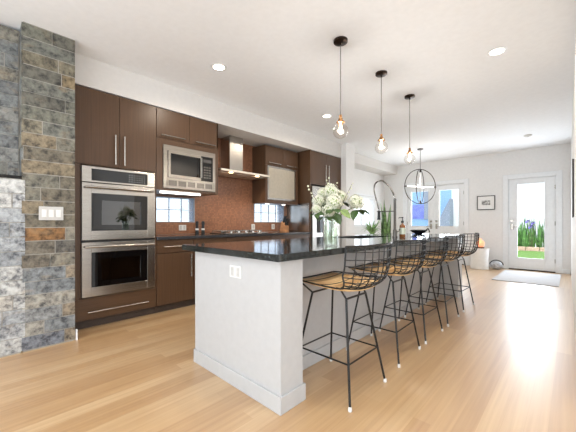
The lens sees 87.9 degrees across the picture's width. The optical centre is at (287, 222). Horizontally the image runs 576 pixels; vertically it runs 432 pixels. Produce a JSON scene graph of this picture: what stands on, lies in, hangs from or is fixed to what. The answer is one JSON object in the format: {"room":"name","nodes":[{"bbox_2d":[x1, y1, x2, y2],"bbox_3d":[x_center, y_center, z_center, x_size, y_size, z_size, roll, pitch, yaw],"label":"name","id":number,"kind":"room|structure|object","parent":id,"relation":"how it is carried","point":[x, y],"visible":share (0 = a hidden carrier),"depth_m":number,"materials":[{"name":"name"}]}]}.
{"room":"kitchen","nodes":[
{"label":"kitchen","id":0,"kind":"room"},
{"bbox_2d":[0,25,18,175],"bbox_3d":[-3.322,-1.045,2.383,1.101,1.270,1.674,0,0,44],"label":"wall","id":1,"kind":"structure","parent":0,"point":[9,37],"depth_m":2.56,"materials":[{"name":"stone"}]},
{"bbox_2d":[0,177,24,357],"bbox_3d":[-3.258,0.360,2.337,1.257,1.460,1.696,0,0,44],"label":"wall","id":2,"kind":"structure","parent":0,"point":[12,190],"depth_m":2.46,"materials":[{"name":"stone"}]},
{"bbox_2d":[0,174,21,178],"bbox_3d":[-2.902,-0.383,1.984,0.259,0.025,1.676,0,0,44],"label":"trim","id":3,"kind":"structure","parent":2,"relation":"on","point":[1,175],"depth_m":2.45,"materials":[{"name":"stone"}]},
{"bbox_2d":[19,21,74,351],"bbox_3d":[-2.562,-0.305,3.071,1.255,2.790,0.374,0,0,44],"label":"wall column","id":4,"kind":"structure","parent":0,"point":[46,58],"depth_m":2.63,"materials":[{"name":"stone"}]},
{"bbox_2d":[39,206,62,219],"bbox_3d":[-2.094,-0.085,2.643,0.012,0.120,0.172,0,0,44],"label":"light switch","id":5,"kind":"object","parent":4,"relation":"attached to","point":[45,212],"visible":1,"depth_m":2.64,"materials":[{"name":"white plastic"}]},
{"bbox_2d":[75,329,77,339],"bbox_3d":[-1.970,1.040,2.781,0.022,0.100,0.012,0,0,44],"label":"baseboard","id":6,"kind":"structure","parent":4,"relation":"attached to","point":[76,330],"depth_m":2.78,"materials":[{"name":"white paint"}]},
{"bbox_2d":[156,138,383,234],"bbox_3d":[-0.068,-0.305,6.172,0.194,2.790,8.650,0,0,44],"label":"wall","id":7,"kind":"structure","parent":0,"point":[232,208],"depth_m":5.15,"materials":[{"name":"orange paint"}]},
{"bbox_2d":[156,196,194,221],"bbox_3d":[-1.751,-0.195,4.356,0.138,0.370,0.780,0,0,44],"label":"window","id":8,"kind":"structure","parent":7,"relation":"in","point":[192,200],"depth_m":4.49,"materials":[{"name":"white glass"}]},
{"bbox_2d":[179,225,185,229],"bbox_3d":[-1.570,0.070,4.446,0.008,0.080,0.115,0,0,44],"label":"power outlet","id":9,"kind":"object","parent":7,"relation":"attached to","point":[181,227],"visible":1,"depth_m":4.44,"materials":[{"name":"white plastic"}]},
{"bbox_2d":[156,107,217,196],"bbox_3d":[-1.481,-0.886,4.074,0.638,1.019,0.857,0,0,44],"label":"upper cabinet","id":10,"kind":"object","parent":7,"relation":"attached to","point":[172,128],"visible":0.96,"depth_m":3.83,"materials":[{"name":"brown wood"}]},
{"bbox_2d":[163,144,214,191],"bbox_3d":[-1.428,-0.694,4.042,0.559,0.528,0.726,0,0,44],"label":"microwave","id":11,"kind":"object","parent":10,"relation":"in","point":[183,168],"visible":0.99,"depth_m":3.85,"materials":[{"name":"metal"}]},
{"bbox_2d":[75,53,340,157],"bbox_3d":[-0.728,-1.550,4.908,0.620,0.300,4.790,0,0,44],"label":"soffit","id":12,"kind":"structure","parent":7,"relation":"attached to","point":[255,130],"depth_m":3.98,"materials":[{"name":"paint"}]},
{"bbox_2d":[218,135,269,179],"bbox_3d":[-0.822,-1.080,4.867,0.500,0.630,0.960,0,0,44],"label":"range hood","id":13,"kind":"object","parent":7,"relation":"attached to","point":[231,146],"visible":0.98,"depth_m":4.83,"materials":[{"name":"metal"}]},
{"bbox_2d":[254,204,283,221],"bbox_3d":[-0.400,-0.195,5.777,0.138,0.370,0.780,0,0,44],"label":"window","id":14,"kind":"structure","parent":7,"relation":"in","point":[281,208],"depth_m":6.00,"materials":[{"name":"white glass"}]},
{"bbox_2d":[252,144,297,205],"bbox_3d":[-0.212,-0.854,5.590,0.388,1.023,0.850,0,0,44],"label":"upper cabinet","id":15,"kind":"object","parent":7,"relation":"attached to","point":[281,188],"visible":0.98,"depth_m":5.39,"materials":[{"name":"brown wood"}]},
{"bbox_2d":[355,193,376,226],"bbox_3d":[2.082,-0.345,8.349,0.150,0.910,1.470,0,0,44],"label":"window","id":16,"kind":"structure","parent":7,"relation":"in","point":[371,198],"depth_m":8.65,"materials":[{"name":"white paint"}]},
{"bbox_2d":[355,153,396,175],"bbox_3d":[2.105,-1.580,8.031,0.420,0.240,2.960,0,0,44],"label":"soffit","id":17,"kind":"structure","parent":7,"relation":"attached to","point":[362,162],"depth_m":8.05,"materials":[{"name":"paint"}]},
{"bbox_2d":[0,0,575,165],"bbox_3d":[0.524,-1.760,3.090,10.900,0.120,12.600,0,0,44],"label":"ceiling","id":18,"kind":"structure","parent":0,"point":[281,58],"depth_m":3.12,"materials":[{"name":"paint"}]},
{"bbox_2d":[211,63,226,70],"bbox_3d":[-0.754,-1.697,3.256,0.176,0.006,0.176,0,0,44],"label":"recessed light","id":19,"kind":"object","parent":18,"relation":"in","point":[215,66],"visible":1,"depth_m":3.25,"materials":[{"name":"white paint"}]},
{"bbox_2d":[321,114,331,117],"bbox_3d":[0.617,-1.697,4.740,0.176,0.006,0.176,0,0,44],"label":"recessed light","id":20,"kind":"object","parent":18,"relation":"in","point":[323,115],"visible":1,"depth_m":4.73,"materials":[{"name":"white paint"}]},
{"bbox_2d":[333,36,347,138],"bbox_3d":[0.489,-1.243,2.778,0.142,0.915,0.142,0,0,44],"label":"pendant lamp","id":21,"kind":"object","parent":18,"relation":"hanging from","point":[339,41],"visible":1,"depth_m":2.77,"materials":[{"name":"brown metal"}]},
{"bbox_2d":[375,70,386,147],"bbox_3d":[1.058,-1.243,3.383,0.142,0.915,0.142,0,0,44],"label":"pendant lamp","id":22,"kind":"object","parent":18,"relation":"hanging from","point":[382,73],"visible":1,"depth_m":3.38,"materials":[{"name":"brown metal"}]},
{"bbox_2d":[404,94,414,163],"bbox_3d":[1.629,-1.243,3.998,0.142,0.915,0.142,0,0,44],"label":"pendant lamp","id":23,"kind":"object","parent":18,"relation":"hanging from","point":[409,96],"visible":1,"depth_m":3.99,"materials":[{"name":"brown metal"}]},
{"bbox_2d":[404,148,435,203],"bbox_3d":[3.033,-1.065,6.845,0.762,1.269,0.325,0,0,-33],"label":"orb chandelier","id":24,"kind":"object","parent":18,"relation":"hanging from","point":[420,149],"visible":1,"depth_m":6.84,"materials":[{"name":"brown metal"}]},
{"bbox_2d":[486,46,507,56],"bbox_3d":[2.069,-1.697,2.959,0.176,0.006,0.176,0,0,44],"label":"recessed light","id":25,"kind":"object","parent":18,"relation":"in","point":[500,50],"visible":1,"depth_m":2.96,"materials":[{"name":"white paint"}]},
{"bbox_2d":[0,265,575,431],"bbox_3d":[0.524,1.150,3.090,10.900,0.120,12.600,0,0,44],"label":"floor","id":26,"kind":"structure","parent":0,"point":[507,363],"depth_m":2.11,"materials":[{"name":"brown wood"}]},
{"bbox_2d":[75,84,155,329],"bbox_3d":[-2.066,-0.152,3.459,0.638,2.485,0.834,0,0,44],"label":"tall cabinet","id":27,"kind":"object","parent":26,"relation":"on","point":[112,131],"visible":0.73,"depth_m":3.22,"materials":[{"name":"brown wood"}]},
{"bbox_2d":[81,165,154,297],"bbox_3d":[-2.015,0.087,3.451,0.623,1.345,0.728,0,0,44],"label":"double wall oven","id":28,"kind":"object","parent":27,"relation":"in","point":[118,206],"visible":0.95,"depth_m":3.24,"materials":[{"name":"silver metal"}]},
{"bbox_2d":[154,239,192,312],"bbox_3d":[-1.612,0.648,3.937,0.638,0.884,0.477,0,0,44],"label":"base cabinet","id":29,"kind":"object","parent":26,"relation":"on","point":[174,265],"visible":0.71,"depth_m":3.73,"materials":[{"name":"brown wood"}]},
{"bbox_2d":[156,231,310,239],"bbox_3d":[-0.783,0.185,4.817,0.625,0.038,2.891,0,0,44],"label":"countertop","id":30,"kind":"structure","parent":29,"relation":"on","point":[207,235],"depth_m":4.31,"materials":[{"name":"black stone"}]},
{"bbox_2d":[195,221,198,233],"bbox_3d":[-1.353,0.068,4.440,0.056,0.197,0.056,0,0,44],"label":"pepper mill","id":31,"kind":"object","parent":30,"relation":"on","point":[196,222],"visible":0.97,"depth_m":4.42,"materials":[{"name":"black ceramic"}]},
{"bbox_2d":[201,221,204,233],"bbox_3d":[-1.284,0.068,4.512,0.056,0.197,0.056,0,0,44],"label":"pepper mill","id":32,"kind":"object","parent":30,"relation":"on","point":[202,222],"visible":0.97,"depth_m":4.49,"materials":[{"name":"black ceramic"}]},
{"bbox_2d":[210,230,267,233],"bbox_3d":[-0.783,0.141,4.836,0.440,0.049,0.830,0,0,44],"label":"gas cooktop","id":33,"kind":"object","parent":30,"relation":"in","point":[217,231],"visible":0.99,"depth_m":4.70,"materials":[{"name":"metal"}]},
{"bbox_2d":[280,216,289,231],"bbox_3d":[-0.062,0.014,5.773,0.192,0.304,0.100,0,0,44],"label":"knife block","id":34,"kind":"object","parent":30,"relation":"on","point":[284,227],"visible":1,"depth_m":5.74,"materials":[{"name":"brown wood"}]},
{"bbox_2d":[191,237,225,304],"bbox_3d":[-1.267,0.648,4.299,0.638,0.884,0.517,0,0,44],"label":"base cabinet","id":35,"kind":"object","parent":26,"relation":"on","point":[222,239],"visible":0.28,"depth_m":3.98,"materials":[{"name":"brown wood"}]},
{"bbox_2d":[226,235,271,241],"bbox_3d":[-0.778,0.648,4.813,0.638,0.884,0.897,0,0,44],"label":"base cabinet","id":36,"kind":"object","parent":26,"relation":"on","point":[246,238],"visible":0.09,"depth_m":4.59,"materials":[{"name":"brown wood"}]},
{"bbox_2d":[271,234,309,239],"bbox_3d":[-0.125,0.648,5.500,0.638,0.884,0.993,0,0,44],"label":"base cabinet","id":37,"kind":"object","parent":26,"relation":"on","point":[294,235],"visible":0.09,"depth_m":5.27,"materials":[{"name":"brown wood"}]},
{"bbox_2d":[287,150,340,236],"bbox_3d":[0.577,-0.152,6.238,0.638,2.485,1.044,0,0,44],"label":"tall cabinet","id":38,"kind":"object","parent":26,"relation":"on","point":[314,168],"visible":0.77,"depth_m":5.85,"materials":[{"name":"brown wood"}]},
{"bbox_2d":[311,186,340,236],"bbox_3d":[0.608,0.190,6.211,0.640,1.800,0.976,0,0,44],"label":"refrigerator","id":39,"kind":"object","parent":26,"relation":"on","point":[319,228],"visible":0.25,"depth_m":5.83,"materials":[{"name":"metal"}]},
{"bbox_2d":[194,238,461,415],"bbox_3d":[0.926,0.654,3.446,1.025,0.872,3.889,0,0,44],"label":"kitchen island","id":40,"kind":"object","parent":26,"relation":"on","point":[249,329],"visible":0.7,"depth_m":2.08,"materials":[{"name":"white paint"}]},
{"bbox_2d":[230,265,240,278],"bbox_3d":[-0.351,0.325,1.991,0.125,0.080,0.008,0,0,44],"label":"power outlet","id":41,"kind":"object","parent":40,"relation":"attached to","point":[235,271],"visible":1,"depth_m":1.99,"materials":[{"name":"white plastic"}]},
{"bbox_2d":[182,233,464,261],"bbox_3d":[0.909,0.196,3.469,1.115,0.042,3.960,0,0,44],"label":"island countertop","id":42,"kind":"structure","parent":40,"relation":"on","point":[276,250],"depth_m":2.32,"materials":[{"name":"stone"}]},
{"bbox_2d":[338,236,375,238],"bbox_3d":[0.920,0.287,3.783,0.438,0.205,0.848,0,0,44],"label":"sink","id":43,"kind":"object","parent":42,"relation":"in","point":[355,237],"visible":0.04,"depth_m":4.13,"materials":[{"name":"black metal"}]},
{"bbox_2d":[378,202,390,233],"bbox_3d":[2.531,0.235,7.740,0.340,1.709,0.345,0,0,44],"label":"snake plant","id":44,"kind":"object","parent":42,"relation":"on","point":[386,223],"visible":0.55,"depth_m":7.68,"materials":[{"name":"green plant"}]},
{"bbox_2d":[373,180,399,236],"bbox_3d":[1.242,-0.187,3.770,0.316,0.723,0.135,0,0,44],"label":"faucet","id":45,"kind":"object","parent":42,"relation":"on","point":[395,231],"visible":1,"depth_m":3.68,"materials":[{"name":"metal"}]},
{"bbox_2d":[399,217,405,236],"bbox_3d":[1.429,0.050,3.732,0.075,0.250,0.075,0,0,44],"label":"soap bottle","id":46,"kind":"object","parent":42,"relation":"on","point":[402,233],"visible":0.97,"depth_m":3.71,"materials":[{"name":"brown glass"}]},
{"bbox_2d":[410,228,429,233],"bbox_3d":[2.081,0.128,4.756,0.270,0.094,0.270,0,0,44],"label":"serving bowl","id":47,"kind":"object","parent":42,"relation":"on","point":[427,229],"visible":0.98,"depth_m":4.68,"materials":[{"name":"black ceramic"}]},
{"bbox_3d":[0.328,0.068,2.282,0.112,0.215,0.112,0,0,44],"label":"flower vase","id":48,"kind":"object","parent":42,"relation":"on","visible":0},
{"bbox_2d":[309,195,328,239],"bbox_3d":[0.231,-0.036,2.326,0.154,0.373,0.130,0,0,-15],"label":"hydrangea","id":49,"kind":"object","parent":48,"relation":"in","point":[319,199],"visible":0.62,"depth_m":2.30,"materials":[{"name":"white plant"}]},
{"bbox_2d":[307,185,330,238],"bbox_3d":[0.237,-0.074,2.287,0.185,0.429,0.036,0,0,-3],"label":"flower sprig","id":50,"kind":"object","parent":48,"relation":"in","point":[307,185],"visible":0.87,"depth_m":2.28,"materials":[{"name":"plant"}]},
{"bbox_2d":[310,204,330,242],"bbox_3d":[0.236,0.002,2.253,0.162,0.296,0.096,0,0,17],"label":"hydrangea","id":51,"kind":"object","parent":48,"relation":"in","point":[315,208],"visible":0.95,"depth_m":2.25,"materials":[{"name":"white plant"}]},
{"bbox_2d":[316,208,329,216],"bbox_3d":[0.278,0.008,2.237,0.133,0.243,0.055,0,0,-21],"label":"foliage leaf","id":52,"kind":"object","parent":48,"relation":"in","point":[320,213],"visible":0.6,"depth_m":2.23,"materials":[{"name":"green plant"}]},
{"bbox_2d":[317,188,329,223],"bbox_3d":[0.274,-0.064,2.338,0.168,0.428,0.100,0,0,44],"label":"hydrangea","id":53,"kind":"object","parent":48,"relation":"in","point":[319,192],"visible":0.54,"depth_m":2.31,"materials":[{"name":"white plant"}]},
{"bbox_2d":[318,204,336,242],"bbox_3d":[0.315,0.003,2.211,0.139,0.294,0.148,0,0,44],"label":"hydrangea","id":54,"kind":"object","parent":48,"relation":"in","point":[327,205],"visible":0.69,"depth_m":2.19,"materials":[{"name":"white plant"}]},
{"bbox_2d":[324,183,338,242],"bbox_3d":[0.322,-0.079,2.315,0.166,0.458,0.146,0,0,33],"label":"hydrangea","id":55,"kind":"object","parent":48,"relation":"in","point":[332,189],"visible":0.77,"depth_m":2.27,"materials":[{"name":"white plant"}]},
{"bbox_2d":[325,193,342,234],"bbox_3d":[0.339,-0.034,2.198,0.126,0.369,0.181,0,0,14],"label":"hydrangea","id":56,"kind":"object","parent":48,"relation":"in","point":[333,201],"visible":0.92,"depth_m":2.17,"materials":[{"name":"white plant"}]},
{"bbox_2d":[332,213,341,224],"bbox_3d":[0.349,0.026,2.237,0.097,0.207,0.059,0,0,44],"label":"foliage leaf","id":57,"kind":"object","parent":48,"relation":"in","point":[338,216],"visible":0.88,"depth_m":2.23,"materials":[{"name":"green plant"}]},
{"bbox_2d":[331,190,348,242],"bbox_3d":[0.409,-0.056,2.350,0.189,0.413,0.118,0,0,-12],"label":"hydrangea","id":58,"kind":"object","parent":48,"relation":"in","point":[342,195],"visible":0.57,"depth_m":2.32,"materials":[{"name":"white plant"}]},
{"bbox_2d":[332,183,352,234],"bbox_3d":[0.413,-0.084,2.286,0.173,0.448,0.040,0,0,5],"label":"flower sprig","id":59,"kind":"object","parent":48,"relation":"in","point":[352,183],"visible":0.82,"depth_m":2.28,"materials":[{"name":"plant"}]},
{"bbox_2d":[340,209,350,218],"bbox_3d":[0.392,0.012,2.240,0.152,0.237,0.051,0,0,16],"label":"foliage leaf","id":60,"kind":"object","parent":48,"relation":"in","point":[344,212],"visible":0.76,"depth_m":2.24,"materials":[{"name":"green plant"}]},
{"bbox_2d":[328,194,368,242],"bbox_3d":[0.482,-0.038,2.289,0.333,0.377,0.142,0,0,-27],"label":"hydrangea","id":61,"kind":"object","parent":48,"relation":"in","point":[356,202],"visible":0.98,"depth_m":2.28,"materials":[{"name":"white plant"}]},
{"bbox_2d":[303,241,391,412],"bbox_3d":[0.384,0.609,2.009,0.570,0.962,0.570,0,0,44],"label":"bar stool","id":62,"kind":"object","parent":26,"relation":"on","point":[341,282],"visible":0.96,"depth_m":1.94,"materials":[{"name":"black metal"}]},
{"bbox_2d":[305,244,391,289],"bbox_3d":[0.424,0.277,1.970,0.454,0.288,0.564,0,0,44],"label":"seat","id":63,"kind":"object","parent":62,"relation":"on","point":[339,281],"depth_m":1.86,"materials":[{"name":"black metal"}]},
{"bbox_2d":[362,220,383,233],"bbox_3d":[2.092,0.459,7.468,0.610,1.263,0.534,0,0,16],"label":"spider plant","id":64,"kind":"object","parent":26,"relation":"on","point":[371,230],"visible":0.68,"depth_m":7.41,"materials":[{"name":"green plant"}]},
{"bbox_2d":[346,238,425,367],"bbox_3d":[0.858,0.609,2.540,0.570,0.962,0.570,0,0,42],"label":"bar stool","id":65,"kind":"object","parent":26,"relation":"on","point":[399,270],"visible":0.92,"depth_m":2.45,"materials":[{"name":"black metal"}]},
{"bbox_2d":[360,240,425,274],"bbox_3d":[0.899,0.277,2.502,0.454,0.288,0.564,0,0,42],"label":"seat","id":66,"kind":"object","parent":65,"relation":"on","point":[399,269],"depth_m":2.35,"materials":[{"name":"black metal"}]},
{"bbox_2d":[378,236,448,343],"bbox_3d":[1.273,0.609,2.977,0.570,0.962,0.570,0,0,45],"label":"bar stool","id":67,"kind":"object","parent":26,"relation":"on","point":[427,264],"visible":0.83,"depth_m":2.95,"materials":[{"name":"black metal"}]},
{"bbox_2d":[391,237,448,266],"bbox_3d":[1.313,0.277,2.937,0.454,0.288,0.564,0,0,45],"label":"seat","id":68,"kind":"object","parent":67,"relation":"on","point":[437,261],"depth_m":2.80,"materials":[{"name":"black metal"}]},
{"bbox_2d":[404,234,464,326],"bbox_3d":[1.705,0.609,3.431,0.570,0.962,0.570,0,0,42],"label":"bar stool","id":69,"kind":"object","parent":26,"relation":"on","point":[450,257],"visible":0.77,"depth_m":3.41,"materials":[{"name":"black metal"}]},
{"bbox_2d":[427,236,464,259],"bbox_3d":[1.747,0.277,3.393,0.454,0.288,0.564,0,0,42],"label":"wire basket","id":70,"kind":"object","parent":69,"relation":"on","point":[451,257],"depth_m":3.24,"materials":[{"name":"black metal"}]},
{"bbox_2d":[425,233,479,311],"bbox_3d":[2.179,0.609,3.929,0.570,0.962,0.570,0,0,-45],"label":"bar stool","id":71,"kind":"object","parent":26,"relation":"on","point":[465,253],"visible":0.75,"depth_m":3.93,"materials":[{"name":"black metal"}]},
{"bbox_2d":[452,234,478,254],"bbox_3d":[2.219,0.277,3.889,0.564,0.288,0.454,0,0,-45],"label":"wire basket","id":72,"kind":"object","parent":71,"relation":"on","point":[474,250],"depth_m":3.73,"materials":[{"name":"black metal"}]},
{"bbox_2d":[470,248,488,269],"bbox_3d":[4.581,0.847,7.139,0.400,0.487,0.400,0,0,44],"label":"side table","id":73,"kind":"object","parent":26,"relation":"on","point":[480,258],"visible":0.82,"depth_m":6.99,"materials":[{"name":"white wood"}]},
{"bbox_2d":[477,238,484,248],"bbox_3d":[4.598,0.480,7.126,0.173,0.245,0.166,0,0,44],"label":"salt lamp","id":74,"kind":"object","parent":73,"relation":"on","point":[481,243],"visible":0.84,"depth_m":7.07,"materials":[{"name":"orange stone"}]},
{"bbox_2d":[489,260,503,268],"bbox_3d":[4.896,0.979,7.020,0.281,0.227,0.222,0,0,44],"label":"decorative piece","id":75,"kind":"object","parent":26,"relation":"on","point":[495,264],"visible":1,"depth_m":6.96,"materials":[{"name":"silver ceramic"}]},
{"bbox_2d":[492,270,560,286],"bbox_3d":[4.808,1.083,5.984,0.960,0.011,1.600,0,0,44],"label":"door mat","id":76,"kind":"object","parent":26,"relation":"on","point":[546,279],"visible":1,"depth_m":5.91,"materials":[{"name":"white fabric"}]},
{"bbox_2d":[341,143,354,235],"bbox_3d":[1.083,-0.305,6.726,0.740,2.790,0.340,0,0,44],"label":"wall","id":77,"kind":"structure","parent":0,"point":[347,150],"depth_m":6.42,"materials":[{"name":"paint"}]},
{"bbox_2d":[384,143,570,273],"bbox_3d":[4.560,-0.305,7.842,4.600,2.790,0.150,0,0,44],"label":"wall","id":78,"kind":"structure","parent":0,"point":[485,173],"depth_m":7.34,"materials":[{"name":"paint"}]},
{"bbox_2d":[407,187,432,233],"bbox_3d":[3.752,0.022,8.508,0.734,2.095,0.128,0,0,44],"label":"door","id":79,"kind":"structure","parent":78,"relation":"in","point":[429,189],"depth_m":8.51,"materials":[{"name":"white paint"}]},
{"bbox_2d":[433,188,434,233],"bbox_3d":[4.034,0.022,8.261,0.040,2.095,0.008,0,0,44],"label":"trim","id":80,"kind":"structure","parent":78,"relation":"attached to","point":[433,188],"depth_m":8.25,"materials":[{"name":"white paint"}]},
{"bbox_2d":[403,179,468,264],"bbox_3d":[4.067,-0.025,8.296,1.700,2.230,0.172,0,0,44],"label":"trim","id":81,"kind":"structure","parent":78,"relation":"attached to","point":[465,182],"depth_m":7.71,"materials":[{"name":"white paint"}]},
{"bbox_2d":[435,184,463,263],"bbox_3d":[4.295,0.022,7.991,0.734,2.095,0.128,0,0,44],"label":"door","id":82,"kind":"structure","parent":78,"relation":"in","point":[439,229],"depth_m":7.98,"materials":[{"name":"white paint"}]},
{"bbox_2d":[477,195,494,209],"bbox_3d":[4.901,-0.500,7.395,0.380,0.350,0.023,0,0,44],"label":"wall picture","id":83,"kind":"object","parent":78,"relation":"attached to","point":[483,202],"visible":1,"depth_m":7.39,"materials":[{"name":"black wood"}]},
{"bbox_2d":[482,200,489,204],"bbox_3d":[4.902,-0.500,7.396,0.180,0.110,0.002,0,0,44],"label":"print","id":84,"kind":"object","parent":83,"relation":"attached to","point":[484,202],"depth_m":7.40},
{"bbox_2d":[469,262,569,273],"bbox_3d":[4.639,1.040,7.649,3.760,0.100,0.020,0,0,44],"label":"baseboard","id":85,"kind":"structure","parent":78,"relation":"attached to","point":[564,271],"depth_m":6.40,"materials":[{"name":"white paint"}]},
{"bbox_2d":[509,176,554,271],"bbox_3d":[5.543,0.022,6.804,0.829,2.095,0.128,0,0,44],"label":"door","id":86,"kind":"structure","parent":78,"relation":"in","point":[548,263],"depth_m":6.73,"materials":[{"name":"white paint"}]},
{"bbox_2d":[509,268,554,272],"bbox_3d":[5.561,1.079,6.827,0.826,0.022,0.082,0,0,44],"label":"trim","id":87,"kind":"structure","parent":78,"relation":"attached to","point":[509,268],"depth_m":6.77,"materials":[{"name":"brown metal"}]},
{"bbox_2d":[503,170,561,273],"bbox_3d":[5.585,-0.025,6.852,1.050,2.230,0.172,0,0,44],"label":"trim","id":88,"kind":"structure","parent":78,"relation":"attached to","point":[558,174],"depth_m":6.60,"materials":[{"name":"white paint"}]},
{"bbox_2d":[571,36,575,342],"bbox_3d":[3.945,-0.305,4.011,0.212,2.790,6.250,0,0,44],"label":"wall","id":89,"kind":"structure","parent":0,"point":[573,137],"depth_m":3.13,"materials":[{"name":"paint"}]},
{"bbox_2d":[572,159,573,217],"bbox_3d":[3.453,-0.385,3.616,0.019,0.630,1.000,0,0,44],"label":"wall mirror","id":90,"kind":"object","parent":89,"relation":"attached to","point":[572,159],"visible":0.77,"depth_m":3.26,"materials":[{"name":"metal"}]},
{"label":"outside","id":91,"kind":"structure","parent":0,"visible":0},
{"bbox_3d":[0.341,1.200,16.320,38.000,0.180,23.880,0,0,44],"label":"patio","id":92,"kind":"object","parent":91,"visible":0},
{"bbox_2d":[412,189,458,225],"bbox_3d":[5.964,-1.400,13.925,3.850,5.020,1.600,0,0,44],"label":"house","id":93,"kind":"structure","parent":92,"relation":"on","point":[449,199],"depth_m":12.89,"materials":[{"name":"blue"}]},
{"bbox_2d":[413,205,423,218],"bbox_3d":[5.952,-0.510,13.629,0.500,0.640,0.035,0,0,44],"label":"window","id":94,"kind":"structure","parent":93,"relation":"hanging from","point":[418,210],"depth_m":13.61,"materials":[{"name":"blue glass"}]},
{"bbox_2d":[518,222,522,245],"bbox_3d":[9.508,0.411,12.441,0.399,1.398,0.558,0,0,-4],"label":"plant","id":95,"kind":"object","parent":92,"relation":"on","point":[522,222],"visible":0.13,"depth_m":12.34,"materials":[{"name":"green plant"}]},
{"bbox_2d":[518,246,525,250],"bbox_3d":[9.325,1.030,12.039,0.400,0.160,0.200,0,0,44],"label":"edging stone","id":96,"kind":"object","parent":92,"relation":"on","point":[519,247],"visible":0.51,"depth_m":11.90,"materials":[{"name":"beige stone"}]},
{"bbox_2d":[519,216,533,246],"bbox_3d":[9.717,0.362,12.284,0.609,1.496,0.460,0,0,44],"label":"plant","id":97,"kind":"object","parent":92,"relation":"on","point":[523,233],"visible":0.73,"depth_m":12.22,"materials":[{"name":"green plant"}]},
{"bbox_2d":[523,215,536,246],"bbox_3d":[9.827,0.345,12.090,0.507,1.531,0.563,0,0,44],"label":"plant","id":98,"kind":"object","parent":92,"relation":"on","point":[531,239],"visible":0.84,"depth_m":12.04,"materials":[{"name":"green plant"}]},
{"bbox_2d":[518,183,543,245],"bbox_3d":[13.344,-1.150,13.668,9.500,4.520,0.200,0,0,44],"label":"wall","id":99,"kind":"structure","parent":92,"relation":"on","point":[530,196],"depth_m":14.77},
{"bbox_2d":[518,250,543,258],"bbox_3d":[9.715,1.100,8.908,8.200,0.020,3.700,0,0,44],"label":"lawn","id":100,"kind":"structure","parent":92,"relation":"on","point":[522,254],"depth_m":10.33,"materials":[{"name":"green plant"}]},
{"bbox_2d":[526,247,539,250],"bbox_3d":[9.629,1.030,11.750,0.400,0.160,0.200,0,0,44],"label":"edging stone","id":101,"kind":"object","parent":92,"relation":"on","point":[527,248],"visible":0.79,"depth_m":11.68,"materials":[{"name":"beige stone"}]},
{"bbox_2d":[534,221,543,247],"bbox_3d":[10.014,0.405,11.942,0.473,1.410,0.314,0,0,2],"label":"plant","id":102,"kind":"object","parent":92,"relation":"on","point":[538,238],"visible":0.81,"depth_m":11.89,"materials":[{"name":"green plant"}]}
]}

